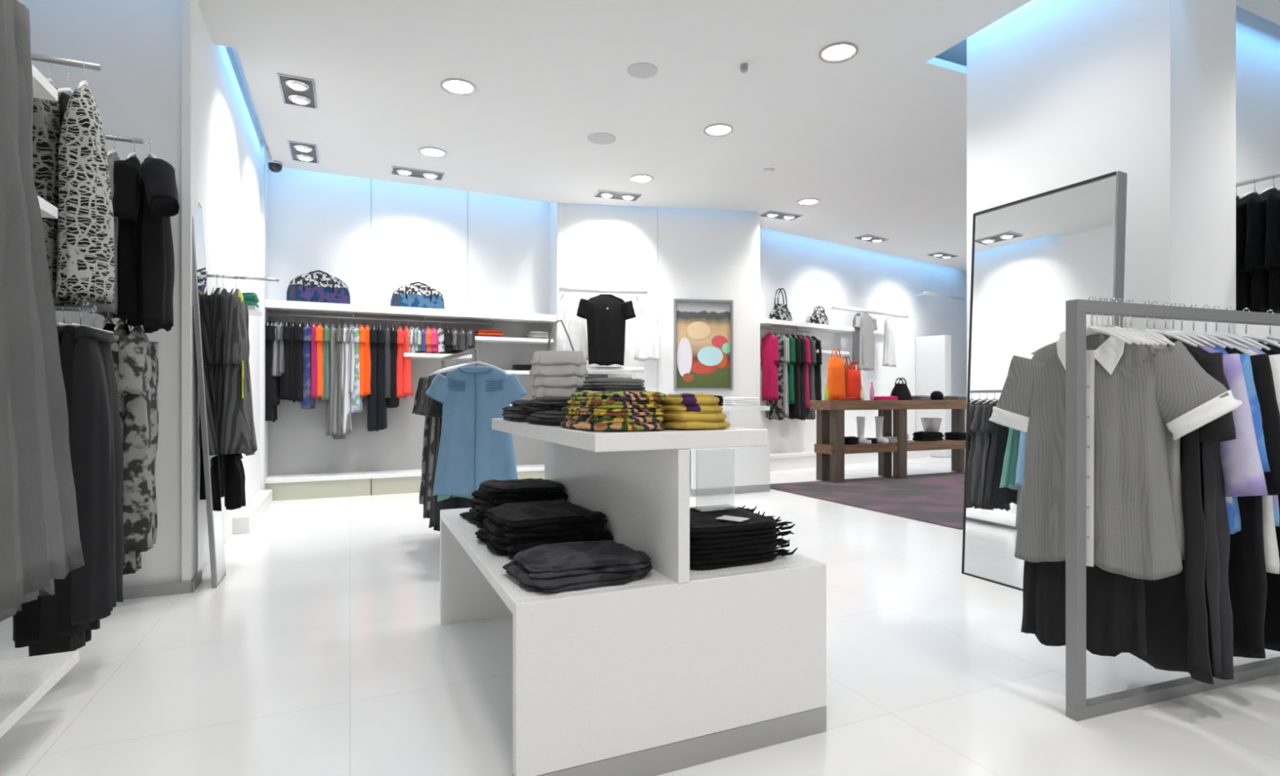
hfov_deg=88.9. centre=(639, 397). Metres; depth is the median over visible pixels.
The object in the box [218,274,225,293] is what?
clothes hanger
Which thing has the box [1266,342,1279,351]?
dress
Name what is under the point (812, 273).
wall
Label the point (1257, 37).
wall
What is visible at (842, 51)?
recessed light
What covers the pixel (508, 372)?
shelf
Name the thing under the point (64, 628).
trousers
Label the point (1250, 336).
clothes hanger
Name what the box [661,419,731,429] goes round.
folded knit
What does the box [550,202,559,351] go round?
trim
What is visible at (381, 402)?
dress
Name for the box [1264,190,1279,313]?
shirt
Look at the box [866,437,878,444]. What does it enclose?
folded clothes
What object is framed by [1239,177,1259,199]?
clothes hanger
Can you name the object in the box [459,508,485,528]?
folded clothes
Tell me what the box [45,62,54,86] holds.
clothes hanger
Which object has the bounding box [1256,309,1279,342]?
clothes hanger
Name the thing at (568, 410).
folded knit
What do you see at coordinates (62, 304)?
clothes hanger
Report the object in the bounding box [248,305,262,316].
shelf
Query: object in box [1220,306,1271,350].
clothes hanger
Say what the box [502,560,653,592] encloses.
jeans
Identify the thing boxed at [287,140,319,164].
recessed light
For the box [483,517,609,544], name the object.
folded clothes
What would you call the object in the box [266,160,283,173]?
security camera
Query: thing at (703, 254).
wall
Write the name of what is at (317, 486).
plinth
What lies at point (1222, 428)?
dress
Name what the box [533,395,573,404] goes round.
folded clothes
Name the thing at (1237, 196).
clothes hanger
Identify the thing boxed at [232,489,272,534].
plinth
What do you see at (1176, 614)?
dress
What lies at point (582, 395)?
folded knit
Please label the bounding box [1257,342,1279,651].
coat
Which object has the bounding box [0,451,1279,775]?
floor
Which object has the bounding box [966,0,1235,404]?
pillar
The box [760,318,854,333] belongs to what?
wall shelf
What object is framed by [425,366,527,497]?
dress
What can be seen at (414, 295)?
bag
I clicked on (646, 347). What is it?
shirt
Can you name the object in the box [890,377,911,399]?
handbag
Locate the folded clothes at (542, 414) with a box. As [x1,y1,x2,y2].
[530,410,568,418]
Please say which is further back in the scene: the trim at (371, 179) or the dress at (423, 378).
the trim at (371, 179)
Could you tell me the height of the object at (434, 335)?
0.326 m
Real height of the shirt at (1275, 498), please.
0.718 m
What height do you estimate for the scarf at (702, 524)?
0.043 m
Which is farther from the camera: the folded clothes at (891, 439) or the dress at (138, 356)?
the folded clothes at (891, 439)
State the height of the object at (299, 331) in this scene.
0.930 m
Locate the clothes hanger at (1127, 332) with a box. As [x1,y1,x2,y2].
[1106,297,1150,345]
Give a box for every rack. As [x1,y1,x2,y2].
[440,348,478,497]
[1065,299,1279,721]
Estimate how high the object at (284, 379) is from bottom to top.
0.894 m
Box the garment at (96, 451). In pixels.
[70,325,124,625]
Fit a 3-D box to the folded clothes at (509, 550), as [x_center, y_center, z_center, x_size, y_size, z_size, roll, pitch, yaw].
[-0.382,0.545,2.586,0.498,0.053,0.513,0,0,-28]
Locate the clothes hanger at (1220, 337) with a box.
[1202,305,1248,349]
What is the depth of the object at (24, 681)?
2.13 m
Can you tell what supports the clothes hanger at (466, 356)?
hanging from the rack at (474, 351)
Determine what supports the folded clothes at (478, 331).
on the folded clothes at (478, 333)
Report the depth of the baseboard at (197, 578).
3.97 m
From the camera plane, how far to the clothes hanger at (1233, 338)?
2.52 m
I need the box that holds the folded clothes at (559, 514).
[484,499,607,532]
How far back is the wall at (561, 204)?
8.59 m
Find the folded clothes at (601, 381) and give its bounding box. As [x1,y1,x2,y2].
[582,377,644,386]
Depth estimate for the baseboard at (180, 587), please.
3.78 m
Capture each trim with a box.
[260,140,267,489]
[263,164,265,489]
[370,178,371,305]
[466,191,468,310]
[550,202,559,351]
[657,208,657,391]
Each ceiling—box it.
[197,0,1279,271]
[231,39,966,146]
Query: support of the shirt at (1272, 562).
hanging from the clothes hanger at (1233, 338)
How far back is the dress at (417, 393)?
5.35 m
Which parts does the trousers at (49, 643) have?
trouser leg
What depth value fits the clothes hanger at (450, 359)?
5.42 m
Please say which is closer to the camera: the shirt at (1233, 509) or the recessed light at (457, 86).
the shirt at (1233, 509)
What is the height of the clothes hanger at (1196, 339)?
0.189 m
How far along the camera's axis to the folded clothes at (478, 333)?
8.25 m
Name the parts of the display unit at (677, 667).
panel, panel, kick plate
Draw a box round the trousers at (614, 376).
[607,374,632,378]
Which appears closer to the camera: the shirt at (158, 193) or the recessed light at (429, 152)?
the shirt at (158, 193)
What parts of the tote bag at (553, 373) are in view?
handle, handle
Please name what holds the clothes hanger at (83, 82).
hanging from the rod at (37, 57)
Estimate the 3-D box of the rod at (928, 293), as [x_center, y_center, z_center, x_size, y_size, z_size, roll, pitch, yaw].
[6.074,-2.047,13.221,1.428,0.067,0.285,0,0,-36]
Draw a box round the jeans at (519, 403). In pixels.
[510,399,535,408]
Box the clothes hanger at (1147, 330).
[1143,300,1172,342]
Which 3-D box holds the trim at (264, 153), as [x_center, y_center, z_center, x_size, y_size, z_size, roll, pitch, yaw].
[-4.234,-0.840,7.348,0.035,3.980,0.370,0,0,-24]
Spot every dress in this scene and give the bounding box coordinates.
[32,85,72,305]
[54,85,115,305]
[99,323,115,334]
[109,324,141,574]
[116,325,159,554]
[265,320,277,422]
[325,323,337,436]
[332,324,345,439]
[342,324,351,433]
[367,324,379,431]
[376,325,386,430]
[411,374,435,504]
[414,377,430,518]
[416,377,431,518]
[418,373,442,511]
[421,373,445,528]
[422,372,448,521]
[424,373,446,531]
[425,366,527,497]
[427,374,472,523]
[437,494,473,501]
[1129,337,1213,684]
[1170,337,1235,675]
[1183,342,1233,679]
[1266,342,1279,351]
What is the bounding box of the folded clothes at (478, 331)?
[474,329,502,333]
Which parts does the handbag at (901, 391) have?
handle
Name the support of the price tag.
on the scarf at (702, 524)
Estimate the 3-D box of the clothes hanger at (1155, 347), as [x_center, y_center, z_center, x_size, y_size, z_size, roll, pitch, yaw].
[1.700,-0.268,2.450,0.404,0.200,0.018,0,0,43]
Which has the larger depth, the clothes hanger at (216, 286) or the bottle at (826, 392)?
the bottle at (826, 392)
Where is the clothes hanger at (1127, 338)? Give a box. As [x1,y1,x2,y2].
[1086,297,1140,345]
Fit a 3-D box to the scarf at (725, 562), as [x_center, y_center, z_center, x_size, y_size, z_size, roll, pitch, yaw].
[0.278,0.550,2.403,0.463,0.042,0.416,0,0,-26]
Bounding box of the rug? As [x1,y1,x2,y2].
[769,471,964,529]
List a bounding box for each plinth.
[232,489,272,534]
[265,464,544,501]
[769,449,930,471]
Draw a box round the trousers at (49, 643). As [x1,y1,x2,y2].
[28,325,91,657]
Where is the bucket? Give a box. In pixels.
[920,417,942,432]
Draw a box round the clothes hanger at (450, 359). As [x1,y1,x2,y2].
[428,359,450,376]
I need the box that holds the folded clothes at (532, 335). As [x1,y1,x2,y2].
[525,331,548,338]
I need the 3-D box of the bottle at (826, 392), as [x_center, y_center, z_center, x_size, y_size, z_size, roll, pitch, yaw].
[2.499,-0.073,8.740,0.060,0.220,0.060,0,0,0]
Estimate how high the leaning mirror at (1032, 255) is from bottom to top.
2.369 m
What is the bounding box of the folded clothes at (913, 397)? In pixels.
[911,395,930,399]
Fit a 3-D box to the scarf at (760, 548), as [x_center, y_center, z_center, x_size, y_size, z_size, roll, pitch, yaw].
[0.278,0.516,2.399,0.463,0.043,0.413,0,0,-22]
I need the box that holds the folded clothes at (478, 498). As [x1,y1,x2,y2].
[471,489,568,506]
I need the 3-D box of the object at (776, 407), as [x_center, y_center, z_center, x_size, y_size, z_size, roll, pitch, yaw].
[2.146,-0.330,10.351,0.152,1.373,0.370,0,0,-39]
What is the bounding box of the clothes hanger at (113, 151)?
[106,134,118,155]
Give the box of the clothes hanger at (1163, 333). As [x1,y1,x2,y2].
[1151,301,1197,347]
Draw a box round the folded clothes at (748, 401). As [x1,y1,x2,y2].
[724,400,759,403]
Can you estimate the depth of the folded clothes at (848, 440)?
8.83 m
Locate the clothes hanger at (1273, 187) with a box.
[1257,173,1278,195]
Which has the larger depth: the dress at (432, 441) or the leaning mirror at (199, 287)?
the dress at (432, 441)
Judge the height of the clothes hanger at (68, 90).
0.159 m
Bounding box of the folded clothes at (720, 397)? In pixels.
[713,395,723,406]
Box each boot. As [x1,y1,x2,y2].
[856,417,871,444]
[875,416,888,443]
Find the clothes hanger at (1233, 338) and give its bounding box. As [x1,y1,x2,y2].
[1213,306,1262,350]
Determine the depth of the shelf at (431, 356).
7.94 m
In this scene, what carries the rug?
on the floor
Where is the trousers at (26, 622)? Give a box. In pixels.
[13,595,40,648]
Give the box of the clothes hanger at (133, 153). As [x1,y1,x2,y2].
[125,137,137,159]
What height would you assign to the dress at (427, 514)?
1.195 m
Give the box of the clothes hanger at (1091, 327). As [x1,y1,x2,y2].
[1086,296,1132,344]
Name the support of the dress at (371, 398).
hanging from the clothes hanger
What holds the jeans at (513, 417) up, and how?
on the display unit at (677, 667)
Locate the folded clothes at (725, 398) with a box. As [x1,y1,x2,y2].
[724,397,759,400]
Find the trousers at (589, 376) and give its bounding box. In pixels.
[584,374,608,380]
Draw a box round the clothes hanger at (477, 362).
[448,344,506,373]
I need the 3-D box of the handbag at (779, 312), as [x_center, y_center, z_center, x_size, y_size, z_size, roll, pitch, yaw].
[2.257,-1.487,10.455,0.489,0.540,0.220,0,0,-36]
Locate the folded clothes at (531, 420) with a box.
[526,416,567,426]
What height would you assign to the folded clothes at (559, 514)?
0.053 m
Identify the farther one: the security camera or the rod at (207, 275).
the security camera
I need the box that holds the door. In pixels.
[915,335,951,457]
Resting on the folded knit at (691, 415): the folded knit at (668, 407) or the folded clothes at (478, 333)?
the folded knit at (668, 407)
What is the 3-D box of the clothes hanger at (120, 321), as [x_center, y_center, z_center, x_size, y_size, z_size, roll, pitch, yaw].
[-2.761,-0.415,3.478,0.018,0.139,0.246,0,0,-24]
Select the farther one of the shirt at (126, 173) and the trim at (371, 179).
the trim at (371, 179)
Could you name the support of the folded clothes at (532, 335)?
on the shelf at (477, 339)
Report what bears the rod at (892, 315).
attached to the wall at (812, 273)
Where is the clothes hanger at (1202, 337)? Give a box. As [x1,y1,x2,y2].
[1168,302,1226,348]
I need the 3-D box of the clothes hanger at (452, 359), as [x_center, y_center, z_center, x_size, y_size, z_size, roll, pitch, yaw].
[-1.541,-0.264,5.357,0.344,0.174,0.018,0,0,-27]
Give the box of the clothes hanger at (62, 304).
[58,303,66,326]
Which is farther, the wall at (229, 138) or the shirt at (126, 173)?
the wall at (229, 138)
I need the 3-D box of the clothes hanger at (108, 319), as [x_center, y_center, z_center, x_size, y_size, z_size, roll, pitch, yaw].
[-2.814,-0.415,3.454,0.018,0.139,0.246,0,0,-24]
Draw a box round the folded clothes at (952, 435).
[944,431,965,440]
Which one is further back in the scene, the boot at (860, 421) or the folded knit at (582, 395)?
the boot at (860, 421)
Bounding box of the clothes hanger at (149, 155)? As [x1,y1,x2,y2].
[146,138,156,158]
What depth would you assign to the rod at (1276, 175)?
4.18 m
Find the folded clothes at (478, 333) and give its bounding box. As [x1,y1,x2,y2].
[475,332,502,336]
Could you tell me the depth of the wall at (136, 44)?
3.80 m
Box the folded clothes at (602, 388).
[575,385,646,392]
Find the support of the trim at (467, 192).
attached to the wall at (321, 221)
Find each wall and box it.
[0,0,26,624]
[26,0,181,586]
[181,0,262,581]
[266,146,550,315]
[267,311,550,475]
[560,203,562,351]
[562,203,759,428]
[760,227,966,453]
[1235,5,1279,344]
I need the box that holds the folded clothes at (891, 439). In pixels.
[882,436,897,443]
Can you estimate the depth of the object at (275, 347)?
7.26 m
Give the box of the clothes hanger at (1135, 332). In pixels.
[1116,298,1159,346]
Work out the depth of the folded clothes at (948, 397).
9.71 m
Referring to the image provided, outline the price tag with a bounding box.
[711,514,750,522]
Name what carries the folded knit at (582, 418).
on the folded knit at (610, 427)
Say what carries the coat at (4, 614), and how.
hanging from the clothes hanger
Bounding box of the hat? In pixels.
[929,391,946,399]
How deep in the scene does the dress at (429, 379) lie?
4.95 m
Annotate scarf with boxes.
[689,505,795,537]
[689,525,794,549]
[689,537,790,559]
[689,545,797,569]
[838,396,857,400]
[873,395,897,399]
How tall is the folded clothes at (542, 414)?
0.034 m
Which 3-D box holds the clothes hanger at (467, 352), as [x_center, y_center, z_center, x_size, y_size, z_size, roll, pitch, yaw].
[-1.261,-0.264,4.816,0.344,0.174,0.018,0,0,-27]
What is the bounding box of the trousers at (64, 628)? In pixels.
[55,324,112,636]
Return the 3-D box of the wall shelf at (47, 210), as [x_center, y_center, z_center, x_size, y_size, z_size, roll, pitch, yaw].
[-2.372,-0.690,2.108,0.620,0.040,0.460,0,0,-24]
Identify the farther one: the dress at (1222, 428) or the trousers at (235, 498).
the trousers at (235, 498)
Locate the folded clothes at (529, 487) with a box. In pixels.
[478,478,564,498]
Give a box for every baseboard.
[122,580,195,599]
[190,570,202,592]
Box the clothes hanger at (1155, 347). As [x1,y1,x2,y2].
[1031,299,1160,355]
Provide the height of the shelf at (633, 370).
0.070 m
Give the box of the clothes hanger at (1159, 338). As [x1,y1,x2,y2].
[1128,299,1175,346]
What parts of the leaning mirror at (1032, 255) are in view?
frame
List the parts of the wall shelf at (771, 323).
rail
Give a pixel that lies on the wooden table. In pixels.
(830, 448)
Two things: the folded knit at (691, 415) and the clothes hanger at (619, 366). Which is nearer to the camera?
the folded knit at (691, 415)
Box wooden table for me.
[809,400,966,483]
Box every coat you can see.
[0,0,84,609]
[0,579,54,622]
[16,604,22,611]
[200,288,228,448]
[200,288,234,500]
[217,288,257,456]
[1223,346,1279,658]
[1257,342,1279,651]
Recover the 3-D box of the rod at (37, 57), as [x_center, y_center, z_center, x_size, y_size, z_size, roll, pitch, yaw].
[-2.562,-1.380,2.592,0.665,0.060,0.060,0,0,-24]
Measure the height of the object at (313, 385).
0.884 m
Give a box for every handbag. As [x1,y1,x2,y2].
[768,288,792,321]
[808,306,829,324]
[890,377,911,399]
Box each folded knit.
[560,419,665,431]
[561,405,664,416]
[564,413,663,423]
[566,399,662,408]
[570,390,666,400]
[657,392,719,404]
[657,403,723,412]
[659,411,727,421]
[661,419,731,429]
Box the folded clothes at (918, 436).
[911,431,944,440]
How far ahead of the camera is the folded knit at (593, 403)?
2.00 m
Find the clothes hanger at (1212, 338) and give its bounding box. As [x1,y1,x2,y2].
[1190,303,1234,349]
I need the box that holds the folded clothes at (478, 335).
[475,334,502,337]
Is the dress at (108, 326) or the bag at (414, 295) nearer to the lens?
the dress at (108, 326)
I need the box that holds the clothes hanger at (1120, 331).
[1090,297,1146,345]
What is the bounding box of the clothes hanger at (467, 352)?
[445,351,479,373]
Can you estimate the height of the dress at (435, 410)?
1.139 m
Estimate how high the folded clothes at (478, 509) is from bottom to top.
0.053 m
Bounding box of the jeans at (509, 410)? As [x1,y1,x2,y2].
[502,406,534,414]
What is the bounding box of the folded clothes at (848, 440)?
[844,436,859,444]
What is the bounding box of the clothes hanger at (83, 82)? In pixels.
[75,61,88,89]
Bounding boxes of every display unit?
[440,417,826,775]
[688,405,769,497]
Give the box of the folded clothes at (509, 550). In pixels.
[475,528,613,558]
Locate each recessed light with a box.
[277,72,317,109]
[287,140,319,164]
[390,165,444,180]
[418,146,446,158]
[440,78,475,96]
[593,190,641,201]
[629,174,653,183]
[703,123,733,137]
[760,210,803,220]
[796,198,818,205]
[818,41,857,63]
[853,234,889,243]
[926,252,957,259]
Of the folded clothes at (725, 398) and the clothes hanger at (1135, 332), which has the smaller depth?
the clothes hanger at (1135, 332)
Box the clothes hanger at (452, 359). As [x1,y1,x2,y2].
[431,359,453,376]
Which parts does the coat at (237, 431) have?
lime trim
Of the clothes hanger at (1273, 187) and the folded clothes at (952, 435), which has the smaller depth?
the clothes hanger at (1273, 187)
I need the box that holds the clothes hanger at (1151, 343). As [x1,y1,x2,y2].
[1111,297,1154,345]
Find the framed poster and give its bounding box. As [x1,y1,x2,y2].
[673,298,733,391]
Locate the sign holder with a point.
(714, 468)
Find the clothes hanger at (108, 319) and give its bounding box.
[100,312,113,328]
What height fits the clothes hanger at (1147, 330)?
0.189 m
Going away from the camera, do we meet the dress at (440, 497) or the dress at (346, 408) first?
the dress at (440, 497)
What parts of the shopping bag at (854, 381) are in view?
handle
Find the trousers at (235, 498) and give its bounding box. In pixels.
[224,453,245,510]
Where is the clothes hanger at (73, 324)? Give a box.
[71,304,113,333]
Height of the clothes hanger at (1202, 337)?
0.189 m
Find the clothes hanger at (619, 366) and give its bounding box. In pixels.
[607,365,631,374]
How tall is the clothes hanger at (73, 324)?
0.104 m
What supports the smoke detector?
attached to the ceiling at (877, 136)
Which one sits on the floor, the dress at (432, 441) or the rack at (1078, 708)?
the rack at (1078, 708)
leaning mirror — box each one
[191,201,226,588]
[961,170,1127,591]
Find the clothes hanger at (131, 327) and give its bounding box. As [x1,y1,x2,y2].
[129,324,144,331]
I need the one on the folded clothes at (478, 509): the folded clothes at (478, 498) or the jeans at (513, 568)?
the folded clothes at (478, 498)
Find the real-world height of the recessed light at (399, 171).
0.030 m
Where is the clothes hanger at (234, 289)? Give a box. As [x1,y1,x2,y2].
[231,275,237,294]
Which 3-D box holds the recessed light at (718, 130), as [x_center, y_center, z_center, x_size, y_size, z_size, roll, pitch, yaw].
[0.746,-2.544,6.204,0.280,0.012,0.280,0,0,0]
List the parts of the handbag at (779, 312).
handle, handle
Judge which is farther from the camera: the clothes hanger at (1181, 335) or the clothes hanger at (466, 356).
the clothes hanger at (466, 356)
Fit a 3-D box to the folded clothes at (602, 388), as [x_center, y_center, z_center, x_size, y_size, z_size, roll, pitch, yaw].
[-0.139,-0.044,3.065,0.263,0.046,0.358,0,0,-30]
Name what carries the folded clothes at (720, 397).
on the display unit at (751, 464)
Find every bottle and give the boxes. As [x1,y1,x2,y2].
[823,383,828,400]
[860,386,864,400]
[869,382,874,399]
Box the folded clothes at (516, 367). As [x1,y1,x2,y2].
[512,364,532,370]
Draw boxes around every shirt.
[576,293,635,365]
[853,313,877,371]
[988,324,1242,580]
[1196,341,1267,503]
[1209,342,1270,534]
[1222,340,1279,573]
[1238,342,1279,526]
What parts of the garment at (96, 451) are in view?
trouser leg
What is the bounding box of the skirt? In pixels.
[1021,560,1147,659]
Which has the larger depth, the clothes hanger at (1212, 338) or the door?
the door
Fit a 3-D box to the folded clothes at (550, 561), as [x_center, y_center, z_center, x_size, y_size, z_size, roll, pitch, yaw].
[-0.191,0.516,2.122,0.432,0.040,0.341,0,0,-21]
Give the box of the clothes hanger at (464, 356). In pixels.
[440,355,464,373]
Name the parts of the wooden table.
leg, leg, leg, leg, leg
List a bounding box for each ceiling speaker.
[587,133,615,144]
[626,62,657,78]
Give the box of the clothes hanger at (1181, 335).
[1162,302,1204,347]
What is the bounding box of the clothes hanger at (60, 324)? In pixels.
[57,303,83,327]
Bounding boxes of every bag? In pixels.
[286,270,350,304]
[390,281,444,309]
[528,320,588,399]
[826,349,845,400]
[843,355,853,397]
[846,360,861,400]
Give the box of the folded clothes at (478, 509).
[468,498,495,518]
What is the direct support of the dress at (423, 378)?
in the rack at (474, 351)
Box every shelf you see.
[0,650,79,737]
[31,64,57,101]
[37,195,57,218]
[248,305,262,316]
[265,299,556,325]
[404,352,471,359]
[474,336,553,344]
[504,370,529,375]
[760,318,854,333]
[814,439,965,454]
[816,349,849,355]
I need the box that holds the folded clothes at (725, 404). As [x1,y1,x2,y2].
[722,403,759,406]
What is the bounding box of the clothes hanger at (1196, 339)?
[1164,302,1215,348]
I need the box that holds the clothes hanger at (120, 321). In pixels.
[114,319,126,330]
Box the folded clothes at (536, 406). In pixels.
[527,403,572,411]
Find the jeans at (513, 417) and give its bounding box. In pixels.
[501,413,531,421]
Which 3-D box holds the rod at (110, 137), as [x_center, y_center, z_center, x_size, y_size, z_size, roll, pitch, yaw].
[-2.954,-1.380,3.392,0.600,0.060,0.060,0,0,-24]
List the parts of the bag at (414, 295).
panel, handle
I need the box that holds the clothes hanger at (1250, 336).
[1241,307,1279,347]
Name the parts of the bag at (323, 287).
panel, handle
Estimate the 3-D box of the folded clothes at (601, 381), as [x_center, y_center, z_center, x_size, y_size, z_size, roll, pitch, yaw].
[-0.133,-0.073,3.074,0.266,0.040,0.343,0,0,-18]
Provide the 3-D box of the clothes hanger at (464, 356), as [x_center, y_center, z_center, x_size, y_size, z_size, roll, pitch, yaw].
[-1.344,-0.264,4.975,0.344,0.174,0.018,0,0,-27]
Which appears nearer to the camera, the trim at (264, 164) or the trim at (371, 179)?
the trim at (264, 164)
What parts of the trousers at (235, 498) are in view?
trouser leg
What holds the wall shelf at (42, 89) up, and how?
attached to the wall at (24, 2)
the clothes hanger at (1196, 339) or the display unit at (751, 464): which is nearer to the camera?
the clothes hanger at (1196, 339)
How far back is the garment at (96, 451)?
2.57 m
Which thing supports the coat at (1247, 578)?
hanging from the clothes hanger at (1220, 337)
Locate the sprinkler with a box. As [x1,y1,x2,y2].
[740,62,747,73]
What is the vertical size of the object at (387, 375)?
0.907 m
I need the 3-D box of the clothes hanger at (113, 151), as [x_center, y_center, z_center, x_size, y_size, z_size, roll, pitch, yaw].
[-2.792,-1.315,3.464,0.018,0.159,0.262,0,0,-24]
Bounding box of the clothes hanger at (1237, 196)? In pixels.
[1235,186,1240,198]
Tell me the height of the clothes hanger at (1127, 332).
0.189 m
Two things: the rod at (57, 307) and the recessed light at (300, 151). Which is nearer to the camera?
the rod at (57, 307)
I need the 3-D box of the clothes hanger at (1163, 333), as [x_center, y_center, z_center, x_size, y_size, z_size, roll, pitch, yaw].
[1.959,-0.273,2.484,0.018,0.189,0.344,0,0,-6]
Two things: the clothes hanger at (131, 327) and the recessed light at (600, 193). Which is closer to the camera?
the clothes hanger at (131, 327)
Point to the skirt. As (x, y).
(1116, 620)
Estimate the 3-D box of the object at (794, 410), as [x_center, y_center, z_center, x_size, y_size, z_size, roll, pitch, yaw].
[2.467,-0.339,10.583,0.168,1.354,0.362,0,0,-36]
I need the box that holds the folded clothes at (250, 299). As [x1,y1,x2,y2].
[227,292,259,308]
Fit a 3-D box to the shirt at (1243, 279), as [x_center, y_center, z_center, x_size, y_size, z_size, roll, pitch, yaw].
[3.965,-0.910,4.203,0.598,0.799,0.108,0,0,-24]
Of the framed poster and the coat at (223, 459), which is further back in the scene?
the framed poster
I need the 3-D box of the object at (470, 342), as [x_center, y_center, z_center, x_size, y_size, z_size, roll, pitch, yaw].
[-2.163,-0.718,8.265,0.133,0.294,0.356,0,0,-22]
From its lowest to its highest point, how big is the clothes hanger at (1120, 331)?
0.189 m
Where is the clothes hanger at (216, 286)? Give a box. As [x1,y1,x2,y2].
[211,274,218,294]
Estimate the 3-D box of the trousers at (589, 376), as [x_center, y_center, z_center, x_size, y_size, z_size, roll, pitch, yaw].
[-0.566,0.160,8.379,0.351,0.921,0.115,0,0,-10]
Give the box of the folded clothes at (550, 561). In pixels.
[513,540,652,579]
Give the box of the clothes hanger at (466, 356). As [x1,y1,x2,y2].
[443,355,472,373]
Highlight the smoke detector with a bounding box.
[763,168,773,173]
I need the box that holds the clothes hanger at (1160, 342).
[1122,298,1167,346]
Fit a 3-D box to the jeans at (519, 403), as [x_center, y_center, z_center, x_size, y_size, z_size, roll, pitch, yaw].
[-0.490,0.026,2.995,0.172,0.041,0.458,0,0,-20]
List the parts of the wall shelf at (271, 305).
rail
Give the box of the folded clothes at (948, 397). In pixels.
[943,395,966,399]
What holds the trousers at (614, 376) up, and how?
hanging from the clothes hanger at (619, 366)
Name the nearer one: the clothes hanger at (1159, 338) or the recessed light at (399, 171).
the clothes hanger at (1159, 338)
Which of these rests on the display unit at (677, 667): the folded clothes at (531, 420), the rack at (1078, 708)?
the folded clothes at (531, 420)
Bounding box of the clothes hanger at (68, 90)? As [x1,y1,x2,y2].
[57,69,72,96]
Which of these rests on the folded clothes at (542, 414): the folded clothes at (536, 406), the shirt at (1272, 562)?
the folded clothes at (536, 406)
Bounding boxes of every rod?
[31,53,101,71]
[53,304,96,311]
[104,133,143,144]
[205,271,279,281]
[558,286,647,297]
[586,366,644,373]
[822,305,908,318]
[915,291,964,301]
[1235,172,1279,186]
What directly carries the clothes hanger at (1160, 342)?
hanging from the rack at (1078, 708)
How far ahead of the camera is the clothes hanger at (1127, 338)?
2.29 m
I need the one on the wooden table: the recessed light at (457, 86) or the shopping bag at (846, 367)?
the shopping bag at (846, 367)
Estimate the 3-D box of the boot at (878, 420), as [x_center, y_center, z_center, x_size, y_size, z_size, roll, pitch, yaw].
[3.402,0.452,9.164,0.120,0.370,0.242,0,0,-18]
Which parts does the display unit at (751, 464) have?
panel, kick plate, panel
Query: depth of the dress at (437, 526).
4.79 m
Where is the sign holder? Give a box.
[689,448,739,511]

